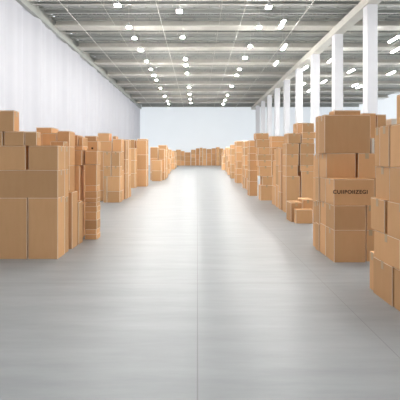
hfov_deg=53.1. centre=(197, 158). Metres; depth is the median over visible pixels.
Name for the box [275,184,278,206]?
cardboard box
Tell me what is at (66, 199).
cardboard box
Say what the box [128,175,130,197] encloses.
cardboard box
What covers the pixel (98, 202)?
cardboard box
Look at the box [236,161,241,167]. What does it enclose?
cardboard box
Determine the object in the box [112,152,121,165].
cardboard box
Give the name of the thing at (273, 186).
cardboard box
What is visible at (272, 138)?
cardboard box
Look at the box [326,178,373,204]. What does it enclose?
cardboard box
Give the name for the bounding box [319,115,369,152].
cardboard box
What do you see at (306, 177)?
cardboard box
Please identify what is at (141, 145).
cardboard box
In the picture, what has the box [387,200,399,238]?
cardboard box
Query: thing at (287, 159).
cardboard box
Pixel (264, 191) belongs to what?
cardboard box
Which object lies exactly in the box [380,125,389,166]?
cardboard box
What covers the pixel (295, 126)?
cardboard box
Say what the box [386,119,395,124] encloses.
cardboard box
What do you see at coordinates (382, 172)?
cardboard box
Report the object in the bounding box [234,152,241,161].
cardboard box
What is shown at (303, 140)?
cardboard box
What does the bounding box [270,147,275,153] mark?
cardboard box
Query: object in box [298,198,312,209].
cardboard box
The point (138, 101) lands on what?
girder
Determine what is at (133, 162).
cardboard box
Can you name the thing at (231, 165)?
cardboard box
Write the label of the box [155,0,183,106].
pipe
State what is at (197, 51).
purlin
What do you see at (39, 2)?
purlin
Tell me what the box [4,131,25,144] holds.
cardboard box
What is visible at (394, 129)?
cardboard box
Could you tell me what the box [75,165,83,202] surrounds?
cardboard box
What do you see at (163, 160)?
cardboard box
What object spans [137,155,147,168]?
cardboard box
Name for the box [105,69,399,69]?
joist
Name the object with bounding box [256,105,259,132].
column
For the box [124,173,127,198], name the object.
cardboard box
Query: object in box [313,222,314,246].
cardboard box
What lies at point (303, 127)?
cardboard box
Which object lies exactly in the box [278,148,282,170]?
cardboard box
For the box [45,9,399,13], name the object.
purlin
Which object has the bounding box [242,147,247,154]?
cardboard box
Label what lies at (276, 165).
cardboard box
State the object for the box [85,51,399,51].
purlin
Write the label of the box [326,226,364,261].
cardboard box
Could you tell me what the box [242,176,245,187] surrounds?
cardboard box
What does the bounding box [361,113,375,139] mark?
cardboard box
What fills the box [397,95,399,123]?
cardboard box
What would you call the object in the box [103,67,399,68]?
purlin
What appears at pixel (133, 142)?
cardboard box
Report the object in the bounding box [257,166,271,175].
cardboard box
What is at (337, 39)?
column
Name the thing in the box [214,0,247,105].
pipe
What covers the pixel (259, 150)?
cardboard box
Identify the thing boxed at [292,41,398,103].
pipe
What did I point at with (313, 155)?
cardboard box
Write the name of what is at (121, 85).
joist
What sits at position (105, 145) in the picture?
cardboard box
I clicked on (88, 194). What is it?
cardboard box
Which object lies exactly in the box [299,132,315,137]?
cardboard box
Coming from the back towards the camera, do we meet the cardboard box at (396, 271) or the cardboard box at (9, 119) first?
the cardboard box at (9, 119)
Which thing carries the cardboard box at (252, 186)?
on the floor
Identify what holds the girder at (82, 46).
on the beam
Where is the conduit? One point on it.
(100, 1)
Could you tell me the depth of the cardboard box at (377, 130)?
3.56 m
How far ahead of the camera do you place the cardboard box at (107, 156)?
11.03 m
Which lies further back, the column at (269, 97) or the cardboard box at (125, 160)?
the column at (269, 97)
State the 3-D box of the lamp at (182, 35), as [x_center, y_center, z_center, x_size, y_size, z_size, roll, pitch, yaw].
[-1.100,-9.665,29.508,0.292,1.470,0.292,0,0,0]
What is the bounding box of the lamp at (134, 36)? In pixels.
[132,19,136,38]
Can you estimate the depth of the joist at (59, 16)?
29.30 m
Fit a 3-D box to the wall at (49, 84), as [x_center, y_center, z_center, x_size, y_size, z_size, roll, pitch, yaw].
[-11.051,-4.375,26.000,0.515,11.150,102.000,0,0,0]
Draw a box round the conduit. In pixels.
[100,1,164,105]
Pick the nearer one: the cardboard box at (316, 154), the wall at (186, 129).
the cardboard box at (316, 154)
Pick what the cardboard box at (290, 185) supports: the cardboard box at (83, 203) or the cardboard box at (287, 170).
the cardboard box at (287, 170)
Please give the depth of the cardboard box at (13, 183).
4.80 m
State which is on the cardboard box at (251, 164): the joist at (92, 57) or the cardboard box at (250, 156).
the cardboard box at (250, 156)
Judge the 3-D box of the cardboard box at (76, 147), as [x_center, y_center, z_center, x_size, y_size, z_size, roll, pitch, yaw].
[-1.807,-0.166,6.024,0.230,0.066,0.246,0,0,0]
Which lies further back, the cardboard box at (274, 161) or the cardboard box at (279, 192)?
the cardboard box at (274, 161)
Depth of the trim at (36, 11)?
33.07 m
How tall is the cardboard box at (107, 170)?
0.276 m
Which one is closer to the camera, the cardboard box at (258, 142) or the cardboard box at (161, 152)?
the cardboard box at (258, 142)
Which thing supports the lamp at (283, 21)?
hanging from the joist
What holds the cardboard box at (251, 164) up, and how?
on the cardboard box at (251, 174)
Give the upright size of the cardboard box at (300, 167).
0.134 m
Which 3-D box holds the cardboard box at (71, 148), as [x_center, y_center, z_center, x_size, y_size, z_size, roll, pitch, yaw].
[-1.885,-0.049,5.750,0.172,0.267,0.254,0,0,0]
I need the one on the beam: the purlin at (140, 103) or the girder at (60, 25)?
the girder at (60, 25)
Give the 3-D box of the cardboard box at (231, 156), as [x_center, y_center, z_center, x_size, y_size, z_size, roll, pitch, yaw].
[2.189,0.031,25.000,0.277,0.554,0.794,0,0,0]
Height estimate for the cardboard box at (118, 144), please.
0.345 m
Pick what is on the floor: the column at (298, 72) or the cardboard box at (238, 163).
the column at (298, 72)
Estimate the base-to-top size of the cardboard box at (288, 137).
0.227 m
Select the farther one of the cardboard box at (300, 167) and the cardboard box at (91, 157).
the cardboard box at (300, 167)
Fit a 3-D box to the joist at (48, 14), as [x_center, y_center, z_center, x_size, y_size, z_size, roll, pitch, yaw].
[10.115,-10.770,28.892,41.730,0.840,0.120,0,0,0]
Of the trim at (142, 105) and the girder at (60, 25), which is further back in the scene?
the trim at (142, 105)
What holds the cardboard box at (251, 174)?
on the cardboard box at (252, 186)
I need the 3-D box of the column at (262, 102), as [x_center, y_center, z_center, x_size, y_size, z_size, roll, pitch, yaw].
[10.675,-4.125,65.190,0.870,10.650,0.940,0,0,0]
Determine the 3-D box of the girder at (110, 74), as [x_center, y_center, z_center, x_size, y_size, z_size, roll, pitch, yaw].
[10.115,-10.310,47.850,41.730,0.680,1.100,0,0,0]
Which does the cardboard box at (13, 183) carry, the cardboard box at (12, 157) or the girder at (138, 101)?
the cardboard box at (12, 157)
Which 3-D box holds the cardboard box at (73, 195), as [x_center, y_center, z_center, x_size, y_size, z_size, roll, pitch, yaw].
[-1.784,0.820,5.455,0.225,0.760,0.247,0,0,0]
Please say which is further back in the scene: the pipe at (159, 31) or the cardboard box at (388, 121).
the pipe at (159, 31)
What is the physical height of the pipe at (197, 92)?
1.470 m
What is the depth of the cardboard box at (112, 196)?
11.03 m
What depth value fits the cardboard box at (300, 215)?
7.44 m
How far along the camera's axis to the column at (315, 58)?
35.94 m
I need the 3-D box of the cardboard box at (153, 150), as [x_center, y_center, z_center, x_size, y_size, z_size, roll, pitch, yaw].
[-2.482,-0.370,23.150,0.445,0.627,0.694,0,0,0]
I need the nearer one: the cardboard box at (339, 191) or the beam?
the cardboard box at (339, 191)
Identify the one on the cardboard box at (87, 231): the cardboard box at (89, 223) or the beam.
the cardboard box at (89, 223)
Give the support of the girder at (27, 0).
on the beam
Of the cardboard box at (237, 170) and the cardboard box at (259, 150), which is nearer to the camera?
the cardboard box at (259, 150)
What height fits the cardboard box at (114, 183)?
0.414 m
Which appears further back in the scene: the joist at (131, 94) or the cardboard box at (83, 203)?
the joist at (131, 94)
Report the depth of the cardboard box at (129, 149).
12.56 m
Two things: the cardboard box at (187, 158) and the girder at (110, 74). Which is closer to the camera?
the girder at (110, 74)
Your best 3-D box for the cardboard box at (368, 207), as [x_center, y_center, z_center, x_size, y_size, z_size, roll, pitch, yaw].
[2.028,0.684,4.815,0.093,0.287,0.267,0,0,0]
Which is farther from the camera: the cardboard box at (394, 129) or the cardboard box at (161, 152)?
the cardboard box at (161, 152)
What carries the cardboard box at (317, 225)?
on the floor
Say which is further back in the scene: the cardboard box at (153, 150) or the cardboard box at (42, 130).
the cardboard box at (153, 150)
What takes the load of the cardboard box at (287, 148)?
on the cardboard box at (287, 159)
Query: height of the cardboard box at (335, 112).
0.056 m
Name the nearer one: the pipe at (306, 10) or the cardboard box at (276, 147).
the cardboard box at (276, 147)
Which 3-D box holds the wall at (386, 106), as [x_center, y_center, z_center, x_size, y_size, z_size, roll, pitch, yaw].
[31.000,-5.050,26.000,0.001,12.500,102.000,0,0,0]
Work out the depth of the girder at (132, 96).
65.07 m
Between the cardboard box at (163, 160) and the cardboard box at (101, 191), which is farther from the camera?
the cardboard box at (163, 160)
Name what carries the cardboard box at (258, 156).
on the cardboard box at (258, 162)
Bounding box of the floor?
[0,165,399,399]
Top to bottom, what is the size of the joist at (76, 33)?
0.840 m
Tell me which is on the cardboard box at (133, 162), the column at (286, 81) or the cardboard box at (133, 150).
the cardboard box at (133, 150)
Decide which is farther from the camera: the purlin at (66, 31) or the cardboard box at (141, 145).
the purlin at (66, 31)
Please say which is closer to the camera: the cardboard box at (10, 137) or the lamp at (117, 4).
the cardboard box at (10, 137)
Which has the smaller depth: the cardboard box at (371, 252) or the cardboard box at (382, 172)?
the cardboard box at (382, 172)
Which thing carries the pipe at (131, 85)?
hanging from the ceiling
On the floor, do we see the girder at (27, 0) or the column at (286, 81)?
the column at (286, 81)
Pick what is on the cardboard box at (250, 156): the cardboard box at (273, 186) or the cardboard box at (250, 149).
the cardboard box at (250, 149)
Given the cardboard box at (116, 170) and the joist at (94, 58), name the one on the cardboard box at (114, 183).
the cardboard box at (116, 170)
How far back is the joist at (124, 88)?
58.77 m
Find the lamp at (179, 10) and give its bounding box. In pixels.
[176,0,181,12]
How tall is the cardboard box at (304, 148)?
0.231 m
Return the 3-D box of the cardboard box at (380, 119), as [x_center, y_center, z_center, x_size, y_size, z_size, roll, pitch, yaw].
[2.395,-0.413,5.375,0.117,0.332,0.344,0,0,0]
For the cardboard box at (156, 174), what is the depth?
21.80 m
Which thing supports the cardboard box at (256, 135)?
on the cardboard box at (258, 142)
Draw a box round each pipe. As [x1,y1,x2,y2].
[31,1,399,6]
[58,0,151,106]
[61,31,399,34]
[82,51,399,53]
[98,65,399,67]
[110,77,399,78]
[119,85,399,86]
[127,92,399,93]
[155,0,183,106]
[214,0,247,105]
[235,0,313,107]
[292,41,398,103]
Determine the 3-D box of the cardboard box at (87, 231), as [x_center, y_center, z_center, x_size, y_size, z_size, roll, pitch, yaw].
[-1.591,1.080,6.070,0.167,0.074,0.214,0,0,0]
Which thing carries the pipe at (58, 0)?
hanging from the ceiling
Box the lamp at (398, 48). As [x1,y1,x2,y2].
[391,35,399,52]
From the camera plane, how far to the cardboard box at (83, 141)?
6.24 m
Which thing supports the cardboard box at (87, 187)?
on the cardboard box at (88, 194)
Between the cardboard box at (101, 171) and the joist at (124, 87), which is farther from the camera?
the joist at (124, 87)
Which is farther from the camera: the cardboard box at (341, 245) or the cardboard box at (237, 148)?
the cardboard box at (237, 148)
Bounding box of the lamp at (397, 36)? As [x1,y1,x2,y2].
[388,35,399,42]
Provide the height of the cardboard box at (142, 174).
0.742 m
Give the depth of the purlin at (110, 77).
48.77 m
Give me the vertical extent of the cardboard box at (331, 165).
0.306 m
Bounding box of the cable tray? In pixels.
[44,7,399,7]
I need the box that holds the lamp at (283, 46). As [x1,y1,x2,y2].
[281,33,287,49]
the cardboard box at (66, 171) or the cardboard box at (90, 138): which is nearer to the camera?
the cardboard box at (66, 171)
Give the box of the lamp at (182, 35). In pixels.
[181,18,184,37]
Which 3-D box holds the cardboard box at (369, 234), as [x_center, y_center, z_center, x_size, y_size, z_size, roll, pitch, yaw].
[2.026,1.014,4.815,0.095,0.373,0.267,0,0,0]
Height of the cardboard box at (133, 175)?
0.619 m
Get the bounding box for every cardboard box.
[0,110,18,130]
[0,131,3,144]
[0,145,28,169]
[0,169,63,196]
[0,197,27,258]
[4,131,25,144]
[25,132,40,145]
[28,196,63,258]
[29,145,64,169]
[36,128,58,133]
[42,133,56,144]
[50,141,67,145]
[57,131,74,146]
[64,169,68,196]
[64,196,68,253]
[65,146,68,168]
[68,146,74,164]
[68,165,74,190]
[68,191,77,248]
[75,135,82,145]
[75,146,86,149]
[75,150,85,164]
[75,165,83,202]
[78,201,82,244]
[79,137,87,146]
[83,203,83,236]
[84,199,84,234]
[85,136,98,140]
[85,151,100,163]
[85,164,99,184]
[85,184,99,190]
[85,190,99,197]
[85,197,99,201]
[85,201,99,205]
[85,205,99,210]
[85,210,99,218]
[85,218,99,228]
[85,227,99,233]
[85,232,99,239]
[88,141,100,150]
[98,133,111,140]
[100,141,112,150]
[100,151,112,169]
[100,170,102,189]
[100,190,102,200]
[103,152,111,165]
[103,166,111,175]
[103,176,106,202]
[107,176,121,190]
[107,190,121,202]
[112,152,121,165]
[112,166,121,175]
[113,139,123,150]
[113,151,123,169]
[122,170,123,189]
[124,140,127,158]
[124,159,127,172]
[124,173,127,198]
[128,148,130,174]
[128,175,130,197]
[131,140,136,147]
[131,148,136,159]
[131,160,136,172]
[131,173,136,187]
[136,140,147,154]
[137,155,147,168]
[137,169,147,186]
[150,147,158,157]
[150,158,157,171]
[152,160,161,169]
[152,170,161,180]
[158,145,166,149]
[158,149,164,158]
[158,159,164,171]
[185,156,190,161]
[230,155,233,163]
[230,164,233,171]
[234,141,241,145]
[234,146,241,151]
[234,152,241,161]
[235,168,241,173]
[235,174,241,182]
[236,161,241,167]
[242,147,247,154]
[242,155,246,164]
[242,165,246,175]
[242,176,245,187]
[247,140,254,145]
[247,146,255,152]
[247,153,255,159]
[247,160,256,169]
[247,170,257,180]
[247,181,257,195]
[254,133,268,139]
[255,139,269,147]
[256,147,269,153]
[256,154,271,159]
[256,160,271,165]
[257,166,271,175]
[258,184,271,199]
[260,176,272,184]
[269,136,283,141]
[270,141,283,146]
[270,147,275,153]
[272,185,274,204]
[273,160,275,184]
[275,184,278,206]
[276,147,281,164]
[276,165,277,184]
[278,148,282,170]
[278,171,281,191]
[278,191,281,209]
[282,143,298,153]
[282,154,298,164]
[282,165,297,175]
[282,175,299,212]
[284,133,300,143]
[286,200,301,221]
[293,123,300,132]
[294,209,312,222]
[298,123,313,132]
[298,154,313,164]
[298,165,312,170]
[298,171,312,198]
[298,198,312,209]
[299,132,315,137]
[299,143,314,153]
[301,138,313,142]
[313,155,314,176]
[313,177,315,201]
[313,201,315,222]
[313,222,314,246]
[315,153,318,176]
[315,176,319,200]
[315,222,319,250]
[316,116,318,152]
[316,200,319,223]
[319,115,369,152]
[319,153,355,177]
[320,177,325,201]
[320,201,325,224]
[320,222,325,255]
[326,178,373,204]
[326,203,365,229]
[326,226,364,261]
[329,110,360,114]
[355,153,374,177]
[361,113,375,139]
[365,230,373,261]
[366,205,373,229]
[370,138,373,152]
[370,166,375,196]
[370,251,373,289]
[371,197,387,232]
[373,256,393,306]
[374,229,399,269]
[375,127,379,165]
[376,115,385,127]
[376,166,389,199]
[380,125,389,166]
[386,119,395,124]
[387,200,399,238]
[390,124,399,166]
[390,167,399,202]
[394,267,399,310]
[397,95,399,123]
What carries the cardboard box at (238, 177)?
on the floor
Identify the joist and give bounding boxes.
[41,7,399,8]
[48,14,399,15]
[51,16,399,17]
[54,16,399,20]
[61,16,399,16]
[69,33,399,34]
[73,33,399,39]
[75,33,399,40]
[77,33,399,42]
[91,56,399,56]
[92,57,399,57]
[94,58,399,58]
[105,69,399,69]
[107,70,399,71]
[115,79,399,79]
[116,80,399,80]
[121,85,399,85]
[124,87,399,87]
[124,88,399,88]
[128,92,396,92]
[131,94,388,94]
[136,99,362,99]
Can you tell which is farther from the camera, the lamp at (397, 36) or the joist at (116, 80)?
the joist at (116, 80)
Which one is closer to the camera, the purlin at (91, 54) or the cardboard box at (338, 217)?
the cardboard box at (338, 217)
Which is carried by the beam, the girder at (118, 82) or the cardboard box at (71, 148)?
the girder at (118, 82)
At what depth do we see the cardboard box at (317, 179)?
5.26 m
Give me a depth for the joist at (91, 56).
40.39 m
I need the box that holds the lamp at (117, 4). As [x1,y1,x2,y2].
[114,0,120,6]
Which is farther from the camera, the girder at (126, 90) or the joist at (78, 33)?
the girder at (126, 90)
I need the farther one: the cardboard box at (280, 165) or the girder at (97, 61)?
the girder at (97, 61)
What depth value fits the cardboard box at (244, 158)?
16.30 m
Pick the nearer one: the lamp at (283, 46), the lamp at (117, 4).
the lamp at (117, 4)
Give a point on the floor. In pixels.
(193, 285)
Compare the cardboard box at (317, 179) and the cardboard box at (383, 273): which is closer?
the cardboard box at (383, 273)
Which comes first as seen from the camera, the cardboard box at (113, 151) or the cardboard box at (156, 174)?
the cardboard box at (113, 151)
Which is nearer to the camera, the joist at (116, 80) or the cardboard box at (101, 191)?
the cardboard box at (101, 191)
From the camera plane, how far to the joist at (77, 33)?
33.34 m
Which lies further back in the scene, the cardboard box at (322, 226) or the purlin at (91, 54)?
the purlin at (91, 54)
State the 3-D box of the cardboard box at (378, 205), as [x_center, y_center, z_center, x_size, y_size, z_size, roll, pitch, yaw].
[1.810,0.488,3.522,0.457,0.283,0.269,0,0,0]
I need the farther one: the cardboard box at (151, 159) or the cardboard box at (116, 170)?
the cardboard box at (151, 159)
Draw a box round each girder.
[27,0,399,0]
[54,18,399,30]
[77,41,399,50]
[94,59,399,64]
[107,70,399,76]
[116,81,399,84]
[125,89,399,91]
[131,95,388,97]
[137,100,362,102]
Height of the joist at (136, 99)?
0.840 m
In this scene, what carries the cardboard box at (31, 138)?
on the cardboard box at (41, 157)
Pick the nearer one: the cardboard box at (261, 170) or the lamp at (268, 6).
the cardboard box at (261, 170)
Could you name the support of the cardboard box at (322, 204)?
on the cardboard box at (322, 226)
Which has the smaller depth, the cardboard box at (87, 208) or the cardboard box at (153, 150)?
the cardboard box at (87, 208)
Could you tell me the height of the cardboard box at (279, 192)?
0.420 m
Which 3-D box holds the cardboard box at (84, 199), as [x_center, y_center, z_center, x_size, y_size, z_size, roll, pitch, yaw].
[-1.882,0.918,6.350,0.214,0.564,0.294,0,0,0]
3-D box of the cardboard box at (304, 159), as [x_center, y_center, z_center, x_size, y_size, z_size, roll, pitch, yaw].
[2.439,0.007,9.100,0.310,0.254,0.397,0,0,0]
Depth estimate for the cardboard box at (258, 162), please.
11.57 m
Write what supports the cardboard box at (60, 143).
on the cardboard box at (66, 147)
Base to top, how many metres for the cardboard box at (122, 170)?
0.575 m
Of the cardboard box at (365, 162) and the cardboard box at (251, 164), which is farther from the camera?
the cardboard box at (251, 164)
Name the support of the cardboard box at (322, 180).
on the cardboard box at (322, 204)
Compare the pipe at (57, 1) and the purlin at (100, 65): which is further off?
the purlin at (100, 65)
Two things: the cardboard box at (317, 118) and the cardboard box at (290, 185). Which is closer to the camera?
the cardboard box at (317, 118)
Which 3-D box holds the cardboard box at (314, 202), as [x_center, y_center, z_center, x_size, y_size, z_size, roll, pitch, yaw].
[1.803,0.725,5.465,0.391,0.290,0.184,0,0,0]
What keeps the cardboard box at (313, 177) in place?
on the cardboard box at (314, 202)
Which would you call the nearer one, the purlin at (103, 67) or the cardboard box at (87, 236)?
the cardboard box at (87, 236)
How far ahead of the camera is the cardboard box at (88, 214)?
5.96 m
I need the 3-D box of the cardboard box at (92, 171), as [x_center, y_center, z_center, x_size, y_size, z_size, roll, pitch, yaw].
[-1.590,0.231,6.070,0.179,0.313,0.214,0,0,0]
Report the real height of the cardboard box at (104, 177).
0.731 m
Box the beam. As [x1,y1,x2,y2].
[251,0,382,109]
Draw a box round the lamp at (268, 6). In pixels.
[265,0,271,8]
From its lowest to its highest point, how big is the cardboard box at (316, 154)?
0.306 m
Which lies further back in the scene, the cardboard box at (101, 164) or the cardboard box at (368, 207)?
the cardboard box at (101, 164)
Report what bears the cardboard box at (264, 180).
on the cardboard box at (264, 191)
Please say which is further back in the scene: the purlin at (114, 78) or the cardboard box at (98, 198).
the purlin at (114, 78)
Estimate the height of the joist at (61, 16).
0.840 m
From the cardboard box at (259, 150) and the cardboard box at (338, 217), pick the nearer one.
the cardboard box at (338, 217)
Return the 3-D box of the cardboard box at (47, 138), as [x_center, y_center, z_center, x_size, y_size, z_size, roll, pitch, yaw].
[-2.086,-0.281,5.750,0.205,0.169,0.254,0,0,0]
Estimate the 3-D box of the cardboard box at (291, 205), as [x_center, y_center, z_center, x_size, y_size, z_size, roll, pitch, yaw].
[1.887,1.014,7.820,0.214,0.371,0.397,0,0,0]
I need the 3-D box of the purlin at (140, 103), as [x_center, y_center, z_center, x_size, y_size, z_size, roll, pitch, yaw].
[10.115,-10.430,74.554,41.730,0.260,0.220,0,0,0]
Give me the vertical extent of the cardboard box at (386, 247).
0.243 m
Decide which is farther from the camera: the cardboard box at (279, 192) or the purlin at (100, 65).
the purlin at (100, 65)
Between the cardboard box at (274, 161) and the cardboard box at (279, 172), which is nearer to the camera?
the cardboard box at (279, 172)
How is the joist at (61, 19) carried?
attached to the wall at (386, 106)
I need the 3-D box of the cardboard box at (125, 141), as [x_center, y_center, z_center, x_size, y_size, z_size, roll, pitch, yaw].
[-2.315,-0.284,12.160,0.353,0.568,0.414,0,0,0]
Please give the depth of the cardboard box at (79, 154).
5.90 m
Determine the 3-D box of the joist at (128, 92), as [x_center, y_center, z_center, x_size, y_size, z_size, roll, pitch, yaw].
[10.115,-10.770,62.300,41.730,0.840,0.120,0,0,0]
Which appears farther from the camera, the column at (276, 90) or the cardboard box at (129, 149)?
the column at (276, 90)
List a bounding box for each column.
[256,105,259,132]
[261,101,264,132]
[267,95,271,136]
[274,88,279,135]
[284,79,289,133]
[295,68,302,122]
[311,54,319,154]
[332,34,342,110]
[363,4,377,114]
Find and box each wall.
[0,0,139,140]
[140,107,358,164]
[359,92,399,123]
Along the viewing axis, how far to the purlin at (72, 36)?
34.08 m
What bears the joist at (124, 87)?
attached to the wall at (386, 106)
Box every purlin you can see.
[37,1,399,6]
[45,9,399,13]
[66,31,399,31]
[71,35,399,38]
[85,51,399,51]
[89,53,399,55]
[100,65,399,65]
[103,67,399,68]
[114,78,399,78]
[135,98,362,98]
[140,103,362,103]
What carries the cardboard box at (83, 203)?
on the floor
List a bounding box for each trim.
[16,0,141,108]
[141,104,358,106]
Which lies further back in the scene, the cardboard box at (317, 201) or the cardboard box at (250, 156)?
the cardboard box at (250, 156)
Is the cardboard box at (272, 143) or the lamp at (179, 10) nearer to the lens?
the cardboard box at (272, 143)
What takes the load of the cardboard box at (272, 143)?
on the cardboard box
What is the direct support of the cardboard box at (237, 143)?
on the cardboard box at (237, 148)
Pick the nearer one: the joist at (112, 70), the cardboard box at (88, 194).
the cardboard box at (88, 194)
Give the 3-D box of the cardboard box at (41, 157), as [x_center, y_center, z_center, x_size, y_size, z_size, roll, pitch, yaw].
[-1.852,-0.017,4.925,0.357,0.292,0.244,0,0,0]
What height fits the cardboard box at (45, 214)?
0.738 m
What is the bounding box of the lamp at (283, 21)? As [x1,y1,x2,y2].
[278,19,285,27]
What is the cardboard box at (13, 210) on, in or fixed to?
on the floor
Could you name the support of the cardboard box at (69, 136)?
on the cardboard box at (71, 148)
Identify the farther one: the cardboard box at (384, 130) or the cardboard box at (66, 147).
the cardboard box at (66, 147)
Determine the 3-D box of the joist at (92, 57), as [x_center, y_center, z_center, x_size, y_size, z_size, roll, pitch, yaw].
[10.115,-10.770,40.914,41.730,0.840,0.120,0,0,0]
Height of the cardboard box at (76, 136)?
0.170 m
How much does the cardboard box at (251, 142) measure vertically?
0.185 m
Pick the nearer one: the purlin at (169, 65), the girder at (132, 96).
the purlin at (169, 65)
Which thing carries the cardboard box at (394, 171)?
on the cardboard box at (393, 208)
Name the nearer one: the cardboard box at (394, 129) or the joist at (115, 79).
the cardboard box at (394, 129)
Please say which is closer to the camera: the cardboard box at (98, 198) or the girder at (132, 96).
the cardboard box at (98, 198)
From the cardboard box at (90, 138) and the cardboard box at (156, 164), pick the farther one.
the cardboard box at (156, 164)
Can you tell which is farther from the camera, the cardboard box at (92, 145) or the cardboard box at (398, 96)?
the cardboard box at (92, 145)
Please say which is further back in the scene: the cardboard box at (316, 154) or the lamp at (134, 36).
the lamp at (134, 36)
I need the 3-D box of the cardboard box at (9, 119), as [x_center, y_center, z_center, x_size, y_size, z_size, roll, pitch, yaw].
[-2.418,-0.458,4.875,0.429,0.250,0.144,0,0,0]
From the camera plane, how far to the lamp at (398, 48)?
33.40 m
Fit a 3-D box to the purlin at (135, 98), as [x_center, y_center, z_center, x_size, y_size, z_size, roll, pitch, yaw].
[10.115,-10.430,68.774,41.730,0.260,0.220,0,0,0]
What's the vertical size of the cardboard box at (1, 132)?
0.170 m
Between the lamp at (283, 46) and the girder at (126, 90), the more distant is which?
the girder at (126, 90)
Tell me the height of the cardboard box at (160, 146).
0.308 m
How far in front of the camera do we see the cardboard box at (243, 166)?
16.50 m
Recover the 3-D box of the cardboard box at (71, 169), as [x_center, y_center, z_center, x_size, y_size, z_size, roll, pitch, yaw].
[-1.885,0.365,5.750,0.171,0.562,0.254,0,0,0]
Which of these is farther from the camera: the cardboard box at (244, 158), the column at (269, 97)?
the column at (269, 97)
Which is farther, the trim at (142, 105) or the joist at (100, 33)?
the trim at (142, 105)
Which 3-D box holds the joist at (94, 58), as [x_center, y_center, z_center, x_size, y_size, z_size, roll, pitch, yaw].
[10.115,-10.770,41.492,41.730,0.840,0.120,0,0,0]
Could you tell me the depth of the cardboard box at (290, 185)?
8.90 m
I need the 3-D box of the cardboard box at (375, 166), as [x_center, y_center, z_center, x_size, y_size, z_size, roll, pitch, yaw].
[2.233,0.305,5.375,0.183,0.455,0.344,0,0,0]

